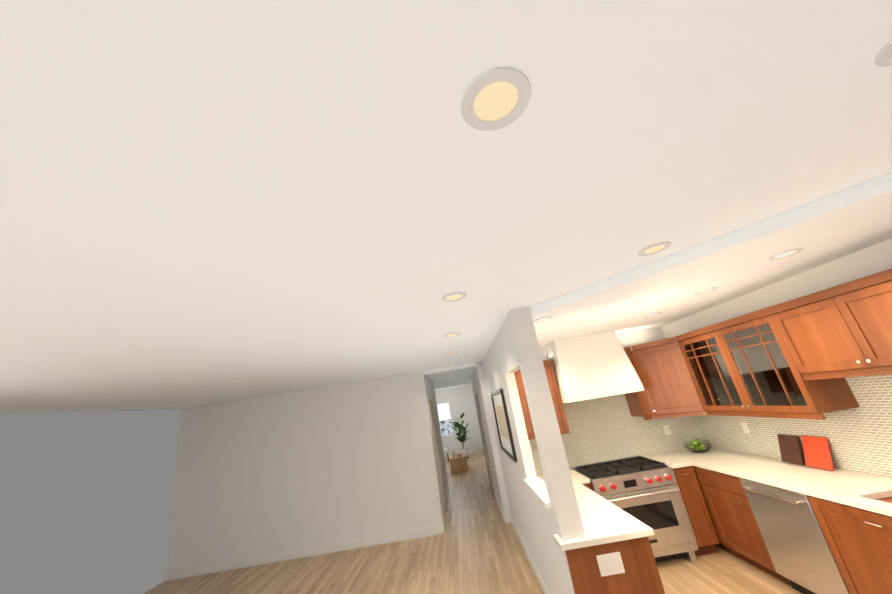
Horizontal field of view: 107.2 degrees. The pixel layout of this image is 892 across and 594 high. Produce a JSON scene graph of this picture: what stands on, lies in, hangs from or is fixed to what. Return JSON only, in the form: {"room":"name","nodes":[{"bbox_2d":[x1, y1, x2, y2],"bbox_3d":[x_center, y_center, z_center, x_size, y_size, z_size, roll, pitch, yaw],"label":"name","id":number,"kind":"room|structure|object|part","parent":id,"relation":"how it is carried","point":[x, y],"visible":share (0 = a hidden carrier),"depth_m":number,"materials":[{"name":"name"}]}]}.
{"room":"kitchen","nodes":[
{"label":"kitchen","id":0,"kind":"room"},
{"bbox_2d":[166,372,434,570],"bbox_3d":[-2.540,3.003,5.798,4.400,2.630,0.140,-9,-18,-1],"label":"wall","id":1,"kind":"structure","parent":0,"point":[269,474],"depth_m":5.71,"materials":[{"name":"white paint"}]},
{"bbox_2d":[164,523,444,580],"bbox_3d":[-2.275,4.139,5.335,4.554,0.130,0.019,-9,-18,-1],"label":"baseboard","id":2,"kind":"structure","parent":1,"relation":"attached to","point":[304,552],"depth_m":5.33,"materials":[{"name":"white"}]},
{"bbox_2d":[416,371,447,524],"bbox_3d":[-0.252,3.096,7.195,0.140,2.630,3.000,-9,-18,-1],"label":"wall","id":3,"kind":"structure","parent":0,"point":[426,389],"depth_m":5.99,"materials":[{"name":"white paint"}]},
{"bbox_2d":[428,400,446,525],"bbox_3d":[-0.157,3.102,6.427,0.020,2.110,0.970,-9,-18,-1],"label":"door frame","id":4,"kind":"structure","parent":3,"relation":"attached to","point":[431,401],"depth_m":6.24,"materials":[{"name":"beige wood"}]},
{"bbox_2d":[446,483,448,506],"bbox_3d":[0.036,4.451,7.399,0.014,0.130,1.750,-9,-18,-1],"label":"baseboard","id":5,"kind":"structure","parent":3,"relation":"attached to","point":[447,495],"depth_m":7.32,"materials":[{"name":"white wood"}]},
{"bbox_2d":[0,0,891,412],"bbox_3d":[-0.726,0.908,4.771,8.600,0.100,21.000,-9,-18,-1],"label":"ceiling","id":6,"kind":"structure","parent":0,"point":[206,202],"depth_m":1.03,"materials":[{"name":"white paint"}]},
{"bbox_2d":[444,333,460,336],"bbox_3d":[0.068,0.403,3.478,0.180,0.005,0.180,-9,-18,-1],"label":"recessed light","id":7,"kind":"object","parent":6,"relation":"in","point":[452,334],"visible":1,"depth_m":3.47,"materials":[{"name":"white metal"}]},
{"bbox_2d":[441,292,466,301],"bbox_3d":[0.056,0.002,2.272,0.180,0.005,0.180,-9,-18,-1],"label":"recessed light","id":8,"kind":"object","parent":6,"relation":"in","point":[453,297],"visible":1,"depth_m":2.27,"materials":[{"name":"white metal"}]},
{"bbox_2d":[460,67,530,130],"bbox_3d":[0.126,-0.491,0.831,0.180,0.005,0.180,-9,-18,-1],"label":"recessed light","id":9,"kind":"object","parent":6,"relation":"in","point":[495,99],"visible":1,"depth_m":0.82,"materials":[{"name":"white"}]},
{"bbox_2d":[638,241,670,255],"bbox_3d":[1.261,-0.289,1.990,0.180,0.005,0.180,-9,-18,-1],"label":"recessed light","id":10,"kind":"object","parent":6,"relation":"in","point":[654,248],"visible":0.98,"depth_m":1.99,"materials":[{"name":"white"}]},
{"bbox_2d":[874,39,891,66],"bbox_3d":[1.221,-0.670,0.831,0.180,0.005,0.180,-9,-18,-1],"label":"recessed light","id":11,"kind":"object","parent":6,"relation":"in","point":[883,57],"visible":1,"depth_m":0.88,"materials":[{"name":"white metal"}]},
{"bbox_2d":[433,375,471,388],"bbox_3d":[0.182,2.318,8.942,1.020,0.210,0.140,-9,-18,-1],"label":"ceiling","id":12,"kind":"structure","parent":0,"point":[452,382],"depth_m":8.88,"materials":[{"name":"white paint"}]},
{"bbox_2d":[423,361,481,374],"bbox_3d":[0.128,1.353,6.249,1.120,0.070,0.140,-9,-18,-1],"label":"wall","id":13,"kind":"structure","parent":0,"point":[469,365],"depth_m":6.18,"materials":[{"name":"white paint"}]},
{"bbox_2d":[435,385,482,452],"bbox_3d":[-0.388,5.359,13.902,3.900,2.630,0.140,-9,-18,-1],"label":"wall","id":14,"kind":"structure","parent":0,"point":[461,400],"depth_m":13.90,"materials":[{"name":"white paint"}]},
{"bbox_2d":[437,401,454,437],"bbox_3d":[-0.423,5.238,13.922,1.370,1.380,0.140,-9,-18,-1],"label":"room window","id":15,"kind":"structure","parent":14,"relation":"in","point":[445,417],"depth_m":13.95,"materials":[{"name":"white glass"}]},
{"bbox_2d":[444,448,482,457],"bbox_3d":[-0.214,6.509,13.437,3.890,0.130,0.014,-9,-18,-1],"label":"baseboard","id":16,"kind":"structure","parent":14,"relation":"attached to","point":[479,449],"depth_m":13.45,"materials":[{"name":"white wood"}]},
{"bbox_2d":[144,451,802,593],"bbox_3d":[-0.308,3.466,3.916,8.600,0.100,21.000,-9,-18,-1],"label":"floor","id":17,"kind":"structure","parent":0,"point":[476,547],"depth_m":4.45,"materials":[{"name":"brown wood"}]},
{"bbox_2d":[443,448,448,461],"bbox_3d":[-0.113,5.969,12.355,0.440,0.426,0.440,-9,-18,-1],"label":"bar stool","id":18,"kind":"object","parent":17,"relation":"on","point":[446,451],"visible":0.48,"depth_m":12.20,"materials":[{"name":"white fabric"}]},
{"bbox_2d":[449,453,467,473],"bbox_3d":[0.405,5.247,10.416,0.520,0.406,0.900,-9,-18,-1],"label":"table","id":19,"kind":"object","parent":17,"relation":"on","point":[458,464],"visible":0.96,"depth_m":10.00,"materials":[{"name":"brown wood"}]},
{"bbox_2d":[449,413,468,458],"bbox_3d":[0.548,5.270,12.489,0.776,1.618,0.809,-9,-18,-1],"label":"fiddle-leaf fig plant","id":20,"kind":"object","parent":17,"relation":"on","point":[461,429],"visible":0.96,"depth_m":12.39,"materials":[{"name":"green plant"}]},
{"bbox_2d":[555,537,664,593],"bbox_3d":[1.273,2.344,2.874,0.506,0.868,1.518,-9,-18,-1],"label":"base cabinet","id":21,"kind":"object","parent":17,"relation":"on","point":[611,552],"depth_m":2.24,"materials":[{"name":"brown wood"}]},
{"bbox_2d":[537,474,654,552],"bbox_3d":[1.153,2.014,3.290,0.654,0.040,2.140,-9,-18,-1],"label":"countertop","id":22,"kind":"structure","parent":21,"relation":"on","point":[604,523],"depth_m":2.45,"materials":[{"name":"white stone"}]},
{"bbox_2d":[508,307,585,540],"bbox_3d":[0.777,0.926,2.660,0.170,1.718,0.140,-9,-18,-1],"label":"column","id":23,"kind":"structure","parent":22,"relation":"on","point":[567,518],"depth_m":2.56,"materials":[{"name":"white paint"}]},
{"bbox_2d":[572,455,698,561],"bbox_3d":[2.160,2.477,3.830,0.912,0.945,0.757,-9,-18,-1],"label":"range","id":24,"kind":"object","parent":17,"relation":"on","point":[644,490],"visible":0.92,"depth_m":3.60,"materials":[{"name":"silver metal"}]},
{"bbox_2d":[673,467,722,555],"bbox_3d":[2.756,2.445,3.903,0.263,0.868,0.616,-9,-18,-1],"label":"base cabinet","id":25,"kind":"object","parent":17,"relation":"on","point":[705,534],"depth_m":3.62,"materials":[{"name":"brown wood"}]},
{"bbox_2d":[645,455,691,470],"bbox_3d":[2.679,2.013,4.037,0.250,0.040,0.625,-9,-18,-1],"label":"countertop","id":26,"kind":"structure","parent":25,"relation":"on","point":[669,461],"depth_m":3.89,"materials":[{"name":"white stone"}]},
{"bbox_2d":[692,464,766,572],"bbox_3d":[3.170,2.172,3.289,0.621,0.868,0.610,-9,-18,-1],"label":"base cabinet","id":27,"kind":"object","parent":17,"relation":"on","point":[736,537],"depth_m":3.35,"materials":[{"name":"brown wood"}]},
{"bbox_2d":[731,476,842,593],"bbox_3d":[3.150,1.979,2.702,0.621,0.868,0.750,-9,-18,-1],"label":"dishwasher","id":28,"kind":"object","parent":17,"relation":"on","point":[804,529],"depth_m":2.74,"materials":[{"name":"silver metal"}]},
{"bbox_2d":[660,448,891,515],"bbox_3d":[3.060,1.439,2.505,0.625,0.040,3.863,-9,-18,-1],"label":"countertop","id":29,"kind":"structure","parent":28,"relation":"on","point":[860,489],"depth_m":2.76,"materials":[{"name":"white stone"}]},
{"bbox_2d":[684,438,710,452],"bbox_3d":[3.162,1.864,4.135,0.285,0.151,0.285,-9,-18,-1],"label":"fruit bowl","id":30,"kind":"object","parent":29,"relation":"on","point":[698,445],"visible":1,"depth_m":4.11,"materials":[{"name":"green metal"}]},
{"bbox_2d":[777,434,802,464],"bbox_3d":[3.314,1.464,3.168,0.088,0.247,0.202,-9,-18,-1],"label":"cookbook","id":31,"kind":"object","parent":29,"relation":"on","point":[788,451],"depth_m":3.17,"materials":[{"name":"brown paper"}]},
{"bbox_2d":[791,435,833,470],"bbox_3d":[3.302,1.382,2.930,0.099,0.255,0.212,-9,-18,-1],"label":"cookbook","id":32,"kind":"object","parent":29,"relation":"on","point":[817,453],"depth_m":2.93,"materials":[{"name":"red"}]},
{"bbox_2d":[739,467,891,593],"bbox_3d":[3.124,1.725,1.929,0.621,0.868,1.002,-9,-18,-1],"label":"base cabinet","id":33,"kind":"object","parent":17,"relation":"on","point":[858,541],"depth_m":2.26,"materials":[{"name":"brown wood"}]},
{"bbox_2d":[471,362,509,513],"bbox_3d":[0.923,2.911,7.216,0.200,2.630,3.000,-9,-18,-1],"label":"wall","id":34,"kind":"structure","parent":0,"point":[479,387],"depth_m":6.04,"materials":[{"name":"white paint"}]},
{"bbox_2d":[474,393,495,499],"bbox_3d":[0.867,3.289,7.489,0.020,2.110,0.970,-9,-18,-1],"label":"door frame","id":35,"kind":"structure","parent":34,"relation":"attached to","point":[476,394],"depth_m":7.30,"materials":[{"name":"beige wood"}]},
{"bbox_2d":[494,493,507,522],"bbox_3d":[0.993,3.846,6.056,0.034,0.130,1.416,-9,-18,-1],"label":"baseboard","id":36,"kind":"structure","parent":34,"relation":"attached to","point":[504,516],"depth_m":5.67,"materials":[{"name":"white wood"}]},
{"bbox_2d":[482,315,574,593],"bbox_3d":[0.862,1.910,4.188,0.155,2.630,3.660,-9,-18,-1],"label":"wall","id":37,"kind":"structure","parent":0,"point":[529,503],"depth_m":3.50,"materials":[{"name":"white paint"}]},
{"bbox_2d":[490,389,516,461],"bbox_3d":[0.762,1.708,4.510,0.032,0.820,1.260,-9,-18,-1],"label":"framed picture","id":38,"kind":"object","parent":37,"relation":"attached to","point":[503,424],"visible":1,"depth_m":4.39,"materials":[{"name":"black"}]},
{"bbox_2d":[508,513,549,593],"bbox_3d":[0.999,3.067,3.729,0.020,0.130,3.520,-9,-18,-1],"label":"baseboard","id":39,"kind":"structure","parent":37,"relation":"attached to","point":[538,576],"depth_m":3.90,"materials":[{"name":"white"}]},
{"bbox_2d":[537,327,686,474],"bbox_3d":[2.154,1.811,4.524,2.480,2.630,0.120,-9,-18,-1],"label":"wall","id":40,"kind":"structure","parent":0,"point":[630,339],"depth_m":4.83,"materials":[{"name":"white paint"}]},
{"bbox_2d":[514,359,568,438],"bbox_3d":[1.169,1.363,4.458,0.662,0.890,0.341,-9,-18,-1],"label":"upper cabinet","id":41,"kind":"object","parent":40,"relation":"attached to","point":[560,414],"depth_m":4.29,"materials":[{"name":"brown wood"}]},
{"bbox_2d":[546,330,643,402],"bbox_3d":[1.930,0.942,4.454,0.965,0.812,0.550,-9,-18,-1],"label":"range hood","id":42,"kind":"object","parent":40,"relation":"attached to","point":[592,366],"visible":0.85,"depth_m":4.24,"materials":[{"name":"white paint"}]},
{"bbox_2d":[529,394,703,473],"bbox_3d":[2.146,1.752,4.476,2.480,0.888,0.008,-9,-18,-1],"label":"backsplash","id":43,"kind":"structure","parent":40,"relation":"attached to","point":[605,428],"depth_m":4.43,"materials":[{"name":"tile"}]},
{"bbox_2d":[663,425,670,434],"bbox_3d":[2.973,1.788,4.426,0.075,0.115,0.010,-9,-18,-1],"label":"outlet","id":44,"kind":"object","parent":43,"relation":"attached to","point":[667,431],"visible":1,"depth_m":4.42,"materials":[{"name":"white plastic"}]},
{"bbox_2d":[631,334,710,417],"bbox_3d":[2.756,1.043,4.276,0.411,0.890,0.782,-9,-18,-1],"label":"upper cabinet","id":45,"kind":"object","parent":40,"relation":"attached to","point":[668,377],"depth_m":4.10,"materials":[{"name":"brown wood"}]},
{"bbox_3d":[2.760,1.022,4.145,0.421,0.935,0.421,-9,-18,-1],"label":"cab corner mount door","id":46,"kind":"part","parent":45,"relation":"part of","materials":[{"name":"brown wood"}]},
{"bbox_2d":[530,173,891,345],"bbox_3d":[1.894,-0.008,3.024,2.480,0.079,3.880,-9,-18,-1],"label":"ceiling","id":47,"kind":"structure","parent":0,"point":[820,232],"depth_m":2.37,"materials":[{"name":"white paint"}]},
{"bbox_2d":[534,316,552,321],"bbox_3d":[0.905,0.208,3.050,0.180,0.005,0.180,-9,-18,-1],"label":"recessed light","id":48,"kind":"object","parent":47,"relation":"in","point":[542,319],"visible":0.98,"depth_m":3.04,"materials":[{"name":"white metal"}]},
{"bbox_2d":[644,312,661,316],"bbox_3d":[2.360,0.204,3.749,0.180,0.005,0.180,-9,-18,-1],"label":"recessed light","id":49,"kind":"object","parent":47,"relation":"in","point":[653,314],"visible":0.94,"depth_m":3.73,"materials":[{"name":"white"}]},
{"bbox_2d":[694,287,716,294],"bbox_3d":[2.334,-0.055,2.961,0.180,0.005,0.180,-9,-18,-1],"label":"recessed light","id":50,"kind":"object","parent":47,"relation":"in","point":[705,290],"visible":1,"depth_m":2.96,"materials":[{"name":"white"}]},
{"bbox_2d":[768,248,802,260],"bbox_3d":[2.319,-0.290,2.249,0.180,0.005,0.180,-9,-18,-1],"label":"recessed light","id":51,"kind":"object","parent":47,"relation":"in","point":[785,254],"visible":1,"depth_m":2.24,"materials":[{"name":"white"}]},
{"bbox_2d":[661,238,891,476],"bbox_3d":[3.267,-0.042,-0.477,0.120,2.630,10.700,-9,-18,-1],"label":"wall","id":52,"kind":"structure","parent":0,"point":[871,260],"depth_m":2.94,"materials":[{"name":"white paint"}]},
{"bbox_2d":[683,328,738,411],"bbox_3d":[3.086,0.991,4.282,0.386,0.890,0.782,-9,-18,-1],"label":"upper cabinet","id":53,"kind":"object","parent":52,"relation":"attached to","point":[718,393],"depth_m":3.65,"materials":[{"name":"brown wood"}]},
{"bbox_3d":[3.066,0.707,3.349,0.369,0.935,1.280,-9,-18,-1],"label":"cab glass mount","id":54,"kind":"part","parent":53,"relation":"part of","materials":[{"name":"brown wood"}]},
{"bbox_2d":[694,374,891,476],"bbox_3d":[3.304,0.955,2.655,0.008,0.888,3.871,-9,-18,-1],"label":"backsplash","id":55,"kind":"structure","parent":52,"relation":"attached to","point":[860,439],"depth_m":2.76,"materials":[{"name":"tile"}]},
{"bbox_2d":[740,422,750,433],"bbox_3d":[3.357,1.469,3.689,0.010,0.115,0.075,-9,-18,-1],"label":"outlet","id":56,"kind":"object","parent":55,"relation":"attached to","point":[745,427],"visible":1,"depth_m":3.68,"materials":[{"name":"white plastic"}]},
{"bbox_2d":[767,268,891,375],"bbox_3d":[3.016,0.185,2.332,0.341,0.580,0.980,-9,-18,-1],"label":"upper cabinet","id":57,"kind":"object","parent":52,"relation":"attached to","point":[846,327],"depth_m":2.38,"materials":[{"name":"brown wood"}]}
]}

